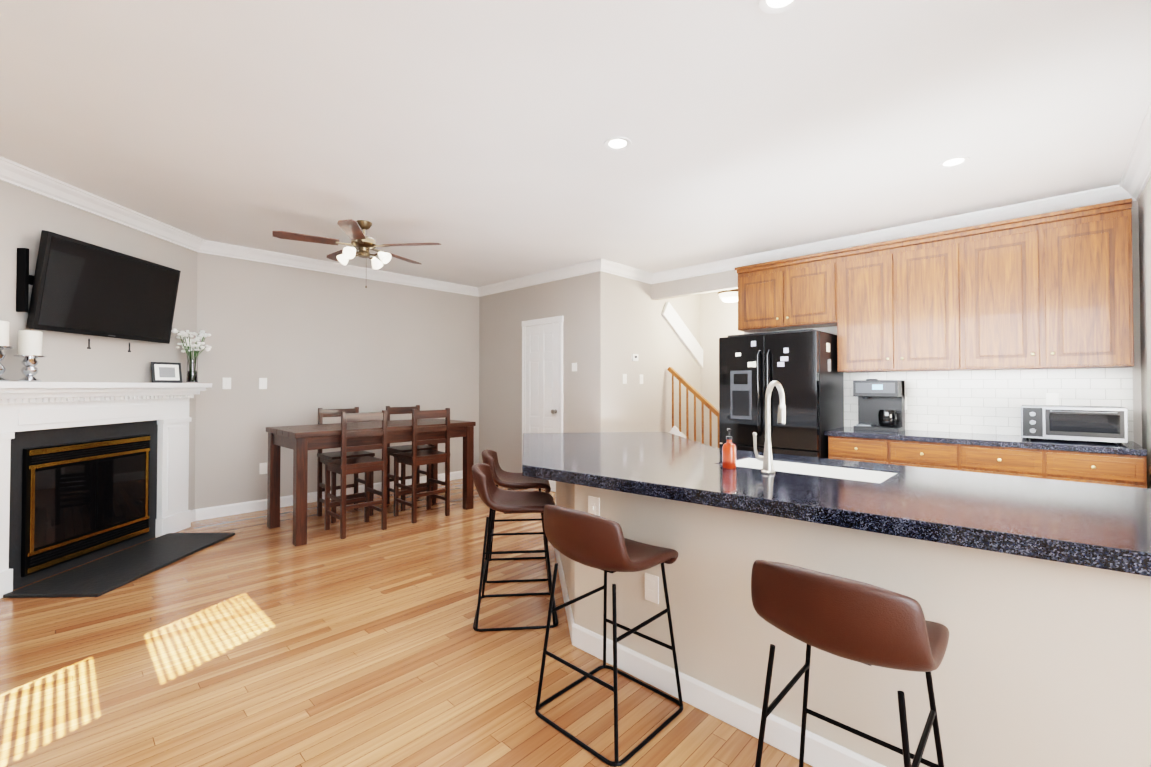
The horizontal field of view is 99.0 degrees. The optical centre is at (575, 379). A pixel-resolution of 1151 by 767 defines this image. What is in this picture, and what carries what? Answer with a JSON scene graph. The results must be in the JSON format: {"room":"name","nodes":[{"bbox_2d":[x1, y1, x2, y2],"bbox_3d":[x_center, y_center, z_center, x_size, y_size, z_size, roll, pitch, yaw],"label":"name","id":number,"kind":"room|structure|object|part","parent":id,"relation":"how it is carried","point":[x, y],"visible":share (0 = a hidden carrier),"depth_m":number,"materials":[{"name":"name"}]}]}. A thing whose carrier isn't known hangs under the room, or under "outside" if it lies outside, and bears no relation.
{"room":"dining room and kitchen","nodes":[
{"label":"dining room and kitchen","id":0,"kind":"room"},
{"bbox_2d":[0,180,196,509],"bbox_3d":[-3.730,-0.009,3.550,0.100,2.740,2.623,0,-1,-1],"label":"wall","id":1,"kind":"structure","parent":0,"point":[27,217],"depth_m":3.69,"materials":[{"name":"paint"}]},
{"bbox_2d":[16,230,180,351],"bbox_3d":[-3.601,-0.605,3.806,0.165,0.761,1.165,0,-1,-1],"label":"wall-mounted tv","id":2,"kind":"object","parent":1,"relation":"attached to","point":[82,287],"visible":1,"depth_m":3.63,"materials":[{"name":"black plastic"}]},
{"bbox_2d":[0,101,1150,296],"bbox_3d":[0.648,-1.338,2.439,9.600,0.112,6.100,-1,-1,44],"label":"crown molding","id":3,"kind":"structure","parent":1,"relation":"attached to","point":[1136,175],"depth_m":4.45,"materials":[{"name":"white"}]},
{"bbox_2d":[195,252,478,508],"bbox_3d":[-2.579,0.027,6.065,0.100,2.740,3.470,-1,-1,44],"label":"wall","id":4,"kind":"structure","parent":0,"point":[306,343],"depth_m":5.54,"materials":[{"name":"paint"}]},
{"bbox_2d":[222,378,230,388],"bbox_3d":[-3.533,0.041,4.977,0.014,0.118,0.072,-1,-1,44],"label":"light switch","id":5,"kind":"object","parent":4,"relation":"attached to","point":[226,383],"visible":1,"depth_m":4.97,"materials":[{"name":"white plastic"}]},
{"bbox_2d":[259,463,266,473],"bbox_3d":[-3.308,0.945,5.206,0.008,0.118,0.072,-1,-1,44],"label":"electrical outlet","id":6,"kind":"object","parent":4,"relation":"attached to","point":[262,468],"visible":1,"depth_m":5.20,"materials":[{"name":"white plastic"}]},
{"bbox_2d":[259,378,266,388],"bbox_3d":[-3.312,0.045,5.209,0.014,0.118,0.072,-1,-1,44],"label":"light switch","id":7,"kind":"object","parent":4,"relation":"attached to","point":[262,383],"visible":1,"depth_m":5.21,"materials":[{"name":"white plastic"}]},
{"bbox_2d":[191,470,462,521],"bbox_3d":[1.441,1.300,3.235,9.600,0.112,8.400,-1,-1,44],"label":"baseboard","id":8,"kind":"structure","parent":4,"relation":"attached to","point":[226,510],"depth_m":5.18,"materials":[{"name":"white"}]},
{"bbox_2d":[0,479,812,766],"bbox_3d":[1.405,1.387,3.268,9.900,0.060,8.800,-1,-1,44],"label":"floor","id":9,"kind":"structure","parent":0,"point":[254,641],"depth_m":2.30,"materials":[{"name":"brown wood"}]},
{"bbox_2d":[0,381,211,598],"bbox_3d":[-3.565,0.693,3.686,0.232,1.340,2.000,0,-1,-1],"label":"fireplace","id":10,"kind":"object","parent":9,"relation":"on","point":[91,471],"visible":1,"depth_m":3.59,"materials":[{"name":"white"}]},
{"bbox_2d":[0,320,13,380],"bbox_3d":[-3.547,-0.178,2.998,0.156,0.382,0.156,-1,-1,44],"label":"candle","id":11,"kind":"object","parent":10,"relation":"on","point":[4,335],"visible":0.94,"depth_m":3.00,"materials":[{"name":"white wax"}]},
{"bbox_2d":[13,329,45,381],"bbox_3d":[-3.552,-0.155,3.198,0.146,0.342,0.146,-1,-1,44],"label":"candle","id":12,"kind":"object","parent":10,"relation":"on","point":[30,347],"visible":0.94,"depth_m":3.17,"materials":[{"name":"white wax"}]},
{"bbox_2d":[151,362,181,382],"bbox_3d":[-3.600,-0.059,4.314,0.085,0.179,0.215,0,-1,29],"label":"framed picture","id":13,"kind":"object","parent":10,"relation":"on","point":[165,372],"visible":1,"depth_m":4.29,"materials":[{"name":"black plastic"}]},
{"bbox_2d":[171,328,211,382],"bbox_3d":[-3.562,-0.214,4.551,0.172,0.498,0.306,-1,-1,44],"label":"vase","id":14,"kind":"object","parent":10,"relation":"on","point":[192,368],"visible":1,"depth_m":4.54,"materials":[{"name":"clear glass"}]},
{"bbox_2d":[3,533,234,597],"bbox_3d":[-3.272,1.352,3.684,0.575,0.022,1.280,0,-1,-1],"label":"hearth","id":15,"kind":"object","parent":9,"relation":"on","point":[102,576],"visible":1,"depth_m":3.49,"materials":[{"name":"grey stone"}]},
{"bbox_2d":[317,407,374,522],"bbox_3d":[-2.329,0.836,4.980,0.412,1.090,0.416,-1,-1,44],"label":"dining chair","id":16,"kind":"object","parent":9,"relation":"on","point":[322,413],"visible":0.58,"depth_m":4.96,"materials":[{"name":"brown wood"}]},
{"bbox_2d":[323,410,387,538],"bbox_3d":[-2.014,0.830,4.501,0.412,1.090,0.416,-1,-1,44],"label":"dining chair","id":17,"kind":"object","parent":9,"relation":"on","point":[343,466],"visible":1,"depth_m":4.42,"materials":[{"name":"brown wood"}]},
{"bbox_2d":[266,418,475,545],"bbox_3d":[-1.982,0.916,4.924,0.838,0.930,1.760,-1,-1,44],"label":"dining table","id":18,"kind":"object","parent":9,"relation":"on","point":[300,440],"visible":0.88,"depth_m":4.54,"materials":[{"name":"brown wood"}]},
{"bbox_2d":[386,405,436,509],"bbox_3d":[-1.839,0.844,5.494,0.412,1.090,0.416,-1,-1,44],"label":"dining chair","id":19,"kind":"object","parent":9,"relation":"on","point":[391,450],"visible":0.48,"depth_m":5.48,"materials":[{"name":"brown wood"}]},
{"bbox_2d":[393,408,449,523],"bbox_3d":[-1.559,0.836,4.979,0.412,1.090,0.416,-1,-1,44],"label":"dining chair","id":20,"kind":"object","parent":9,"relation":"on","point":[414,458],"visible":1,"depth_m":4.90,"materials":[{"name":"brown wood"}]},
{"bbox_2d":[472,463,557,631],"bbox_3d":[-0.357,0.924,2.863,0.490,0.855,0.444,0,-1,-6],"label":"bar stool","id":21,"kind":"object","parent":9,"relation":"on","point":[492,495],"visible":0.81,"depth_m":2.75,"materials":[{"name":"brown leather"}]},
{"bbox_3d":[-0.358,0.641,2.867,0.499,0.299,0.443,0,-1,-6],"label":"seat","id":22,"kind":"part","parent":21,"relation":"part of","materials":[{"name":"brown leather"}]},
{"bbox_2d":[481,449,551,582],"bbox_3d":[-0.424,0.933,3.509,0.490,0.855,0.444,0,-1,-6],"label":"bar stool","id":23,"kind":"object","parent":9,"relation":"on","point":[509,480],"visible":0.83,"depth_m":3.35,"materials":[{"name":"brown leather"}]},
{"bbox_3d":[-0.425,0.650,3.513,0.499,0.299,0.443,0,-1,-6],"label":"seat","id":24,"kind":"part","parent":23,"relation":"part of","materials":[{"name":"brown leather"}]},
{"bbox_2d":[535,505,682,766],"bbox_3d":[0.130,0.911,1.986,0.444,0.855,0.490,-1,-1,44],"label":"bar stool","id":25,"kind":"object","parent":9,"relation":"on","point":[594,541],"visible":1,"depth_m":1.84,"materials":[{"name":"brown leather"}]},
{"bbox_3d":[0.129,0.629,1.989,0.443,0.299,0.499,-1,-1,44],"label":"seat","id":26,"kind":"part","parent":25,"relation":"part of","materials":[{"name":"brown leather"}]},
{"bbox_2d":[669,303,719,447],"bbox_3d":[1.654,0.287,6.156,1.080,2.658,0.086,-1,-1,44],"label":"railing","id":27,"kind":"object","parent":9,"relation":"on","point":[676,324],"depth_m":6.44,"materials":[{"name":"brown wood"}]},
{"bbox_2d":[719,329,843,457],"bbox_3d":[1.985,0.472,4.766,0.914,1.812,0.820,-1,-1,44],"label":"refrigerator","id":28,"kind":"object","parent":9,"relation":"on","point":[800,366],"visible":0.62,"depth_m":4.46,"materials":[{"name":"black metal"}]},
{"bbox_2d":[751,560,949,766],"bbox_3d":[0.753,0.903,1.358,0.444,0.855,0.490,-1,-1,44],"label":"bar stool","id":29,"kind":"object","parent":9,"relation":"on","point":[861,622],"visible":1,"depth_m":1.20,"materials":[{"name":"brown leather"}]},
{"bbox_3d":[0.753,0.620,1.361,0.443,0.299,0.499,-1,-1,44],"label":"seat","id":30,"kind":"part","parent":29,"relation":"part of","materials":[{"name":"brown leather"}]},
{"bbox_2d":[554,484,1150,766],"bbox_3d":[0.955,0.918,2.749,3.421,0.863,1.717,-1,-1,44],"label":"kitchen island","id":31,"kind":"object","parent":9,"relation":"on","point":[1033,595],"depth_m":1.56,"materials":[{"name":"white paint"}]},
{"bbox_2d":[588,496,599,515],"bbox_3d":[0.087,0.635,2.402,0.072,0.118,0.014,-1,-1,44],"label":"outlet","id":32,"kind":"object","parent":31,"relation":"attached to","point":[593,505],"visible":0.75,"depth_m":2.40,"materials":[{"name":"white plastic"}]},
{"bbox_2d":[645,573,658,603],"bbox_3d":[0.336,0.922,2.166,0.072,0.118,0.008,-1,-1,44],"label":"outlet","id":33,"kind":"object","parent":31,"relation":"attached to","point":[651,588],"visible":1,"depth_m":2.16,"materials":[{"name":"white plastic"}]},
{"bbox_2d":[522,432,1150,599],"bbox_3d":[0.831,0.458,2.777,3.630,0.056,1.998,-1,-1,44],"label":"island countertop","id":34,"kind":"structure","parent":31,"relation":"on","point":[1087,535],"depth_m":1.71,"materials":[{"name":"black stone"}]},
{"bbox_2d":[722,428,735,468],"bbox_3d":[0.735,0.330,2.349,0.064,0.185,0.069,0,-1,14],"label":"soap dispenser","id":35,"kind":"object","parent":34,"relation":"on","point":[729,454],"visible":0.96,"depth_m":2.32,"materials":[{"name":"orange"}]},
{"bbox_2d":[753,381,785,473],"bbox_3d":[0.903,0.214,2.279,0.101,0.416,0.214,-1,-1,44],"label":"faucet","id":36,"kind":"object","parent":34,"relation":"on","point":[767,460],"visible":1,"depth_m":2.21,"materials":[{"name":"silver metal"}]},
{"bbox_2d":[720,458,896,482],"bbox_3d":[1.095,0.531,2.360,0.714,0.197,0.374,-1,-1,44],"label":"sink basin","id":37,"kind":"object","parent":34,"relation":"in","point":[838,472],"visible":0.02,"depth_m":2.47,"materials":[{"name":"white ceramic"}]},
{"bbox_2d":[826,435,955,469],"bbox_3d":[2.742,0.930,4.194,0.910,0.879,0.622,-1,-1,44],"label":"base cabinet","id":38,"kind":"object","parent":9,"relation":"on","point":[883,451],"depth_m":3.95,"materials":[{"name":"brown wood"}]},
{"bbox_2d":[956,443,1146,487],"bbox_3d":[3.405,0.921,3.563,0.920,0.879,0.622,-1,-1,44],"label":"base cabinet","id":39,"kind":"object","parent":9,"relation":"on","point":[1110,463],"depth_m":3.31,"materials":[{"name":"brown wood"}]},
{"bbox_2d":[824,427,1146,454],"bbox_3d":[3.064,0.465,3.886,1.850,0.040,0.634,-1,-1,44],"label":"countertop","id":40,"kind":"structure","parent":39,"relation":"on","point":[969,439],"depth_m":3.60,"materials":[{"name":"black stone"}]},
{"bbox_2d":[853,379,904,431],"bbox_3d":[2.702,0.222,4.367,0.347,0.458,0.284,-1,-1,44],"label":"coffee maker","id":41,"kind":"object","parent":40,"relation":"on","point":[881,405],"visible":1,"depth_m":4.30,"materials":[{"name":"black plastic"}]},
{"bbox_2d":[1021,405,1127,444],"bbox_3d":[3.549,0.317,3.521,0.520,0.245,0.419,-1,-1,44],"label":"toaster oven","id":42,"kind":"object","parent":40,"relation":"on","point":[1090,423],"visible":1,"depth_m":3.38,"materials":[{"name":"silver metal"}]},
{"bbox_2d":[479,273,593,491],"bbox_3d":[-0.566,0.032,6.475,2.250,2.740,0.100,-1,-1,44],"label":"wall","id":43,"kind":"structure","parent":0,"point":[503,315],"depth_m":6.59,"materials":[{"name":"paint"}]},
{"bbox_2d":[522,316,563,491],"bbox_3d":[-0.432,0.312,6.256,0.770,2.175,0.026,-1,-1,44],"label":"closet door","id":44,"kind":"structure","parent":43,"relation":"in","point":[542,371],"depth_m":6.24,"materials":[{"name":"white"}]},
{"bbox_2d":[572,363,576,370],"bbox_3d":[-0.016,-0.146,5.873,0.080,0.100,0.014,-1,-1,44],"label":"light switch","id":45,"kind":"object","parent":43,"relation":"attached to","point":[574,366],"visible":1,"depth_m":5.87,"materials":[{"name":"white plastic"}]},
{"bbox_2d":[0,0,1150,286],"bbox_3d":[1.405,-1.412,3.308,9.900,0.060,8.800,-1,-1,44],"label":"ceiling","id":46,"kind":"structure","parent":0,"point":[470,136],"depth_m":2.60,"materials":[{"name":"paint"}]},
{"bbox_2d":[272,219,440,287],"bbox_3d":[-1.883,-1.082,4.311,1.270,0.571,1.320,-1,-1,44],"label":"ceiling fan","id":47,"kind":"object","parent":46,"relation":"hanging from","point":[362,243],"visible":1,"depth_m":4.20,"materials":[{"name":"brown wood"}]},
{"bbox_2d":[604,136,631,150],"bbox_3d":[0.248,-1.385,2.890,0.164,0.006,0.164,-1,-1,44],"label":"recessed light","id":48,"kind":"object","parent":46,"relation":"in","point":[618,143],"visible":1,"depth_m":2.89,"materials":[{"name":"white"}]},
{"bbox_2d":[717,289,737,301],"bbox_3d":[1.937,-1.150,6.111,0.330,0.385,0.330,-1,-1,44],"label":"light","id":49,"kind":"object","parent":46,"relation":"hanging from","point":[728,295],"visible":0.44,"depth_m":6.01,"materials":[{"name":"white glass"}]},
{"bbox_2d":[758,0,801,13],"bbox_3d":[0.756,-1.400,1.799,0.164,0.006,0.164,-1,-1,44],"label":"recessed light","id":50,"kind":"object","parent":46,"relation":"in","point":[774,6],"visible":1,"depth_m":1.84,"materials":[{"name":"white plastic"}]},
{"bbox_2d":[938,156,969,167],"bbox_3d":[2.406,-1.381,3.127,0.164,0.006,0.164,-1,-1,44],"label":"recessed light","id":51,"kind":"object","parent":46,"relation":"in","point":[954,161],"visible":1,"depth_m":3.12,"materials":[{"name":"white"}]},
{"bbox_2d":[594,271,700,442],"bbox_3d":[1.423,0.038,6.860,0.100,2.740,3.400,-1,-1,44],"label":"wall","id":52,"kind":"structure","parent":0,"point":[629,320],"depth_m":6.13,"materials":[{"name":"paint"}]},
{"bbox_2d":[623,374,626,383],"bbox_3d":[0.596,-0.006,5.908,0.014,0.118,0.072,-1,-1,44],"label":"light switch","id":53,"kind":"object","parent":52,"relation":"attached to","point":[624,378],"visible":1,"depth_m":5.90,"materials":[{"name":"white plastic"}]},
{"bbox_2d":[632,354,637,360],"bbox_3d":[0.734,-0.269,6.049,0.026,0.085,0.110,-1,-1,44],"label":"thermostat","id":54,"kind":"object","parent":52,"relation":"attached to","point":[634,357],"visible":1,"depth_m":6.03,"materials":[{"name":"white plastic"}]},
{"bbox_2d":[640,374,642,383],"bbox_3d":[0.830,-0.002,6.154,0.014,0.118,0.072,-1,-1,44],"label":"light switch","id":55,"kind":"object","parent":52,"relation":"attached to","point":[641,378],"visible":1,"depth_m":6.15,"materials":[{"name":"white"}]},
{"bbox_2d":[661,302,668,370],"bbox_3d":[1.825,-0.102,7.169,0.060,1.849,1.962,-1,-1,44],"label":"railing","id":56,"kind":"object","parent":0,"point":[665,313],"depth_m":6.52,"materials":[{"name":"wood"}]},
{"bbox_2d":[700,292,744,447],"bbox_3d":[3.375,0.024,5.830,4.148,2.739,0.100,-1,-1,44],"label":"wall","id":57,"kind":"structure","parent":0,"point":[718,317],"depth_m":7.09,"materials":[{"name":"paint"}]},
{"bbox_2d":[651,200,1141,445],"bbox_3d":[2.550,0.010,4.890,4.250,2.740,0.100,-1,-1,44],"label":"wall","id":58,"kind":"structure","parent":0,"point":[716,282],"depth_m":4.05,"materials":[{"name":"paint"}]},
{"bbox_2d":[736,250,834,332],"bbox_3d":[2.163,-0.836,4.968,0.960,0.636,0.337,-1,-1,44],"label":"upper cabinet","id":59,"kind":"object","parent":58,"relation":"attached to","point":[792,293],"depth_m":4.82,"materials":[{"name":"brown wood"}]},
{"bbox_2d":[835,230,958,371],"bbox_3d":[2.840,-0.619,4.320,0.910,1.090,0.337,-1,-1,44],"label":"upper cabinet","id":60,"kind":"object","parent":58,"relation":"attached to","point":[897,303],"depth_m":4.18,"materials":[{"name":"brown wood"}]},
{"bbox_2d":[844,368,1133,440],"bbox_3d":[3.277,0.187,4.121,1.860,0.522,0.006,-1,-1,44],"label":"tile backsplash","id":61,"kind":"structure","parent":58,"relation":"attached to","point":[983,401],"depth_m":4.01,"materials":[{"name":"white tile"}]},
{"bbox_2d":[1046,393,1058,404],"bbox_3d":[3.648,0.164,3.757,0.072,0.118,0.008,-1,-1,44],"label":"outlet","id":62,"kind":"object","parent":61,"relation":"attached to","point":[1052,398],"visible":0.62,"depth_m":3.75,"materials":[{"name":"white plastic"}]},
{"bbox_2d":[959,198,1133,369],"bbox_3d":[3.496,-0.627,3.696,0.900,1.090,0.337,-1,-1,44],"label":"upper cabinet","id":63,"kind":"object","parent":58,"relation":"attached to","point":[1052,290],"depth_m":3.54,"materials":[{"name":"brown wood"}]},
{"bbox_2d":[1138,176,1150,488],"bbox_3d":[2.874,-0.028,2.221,0.100,2.740,3.520,-1,-1,44],"label":"wall","id":64,"kind":"structure","parent":0,"point":[1144,209],"depth_m":3.27,"materials":[{"name":"paint"}]}
]}

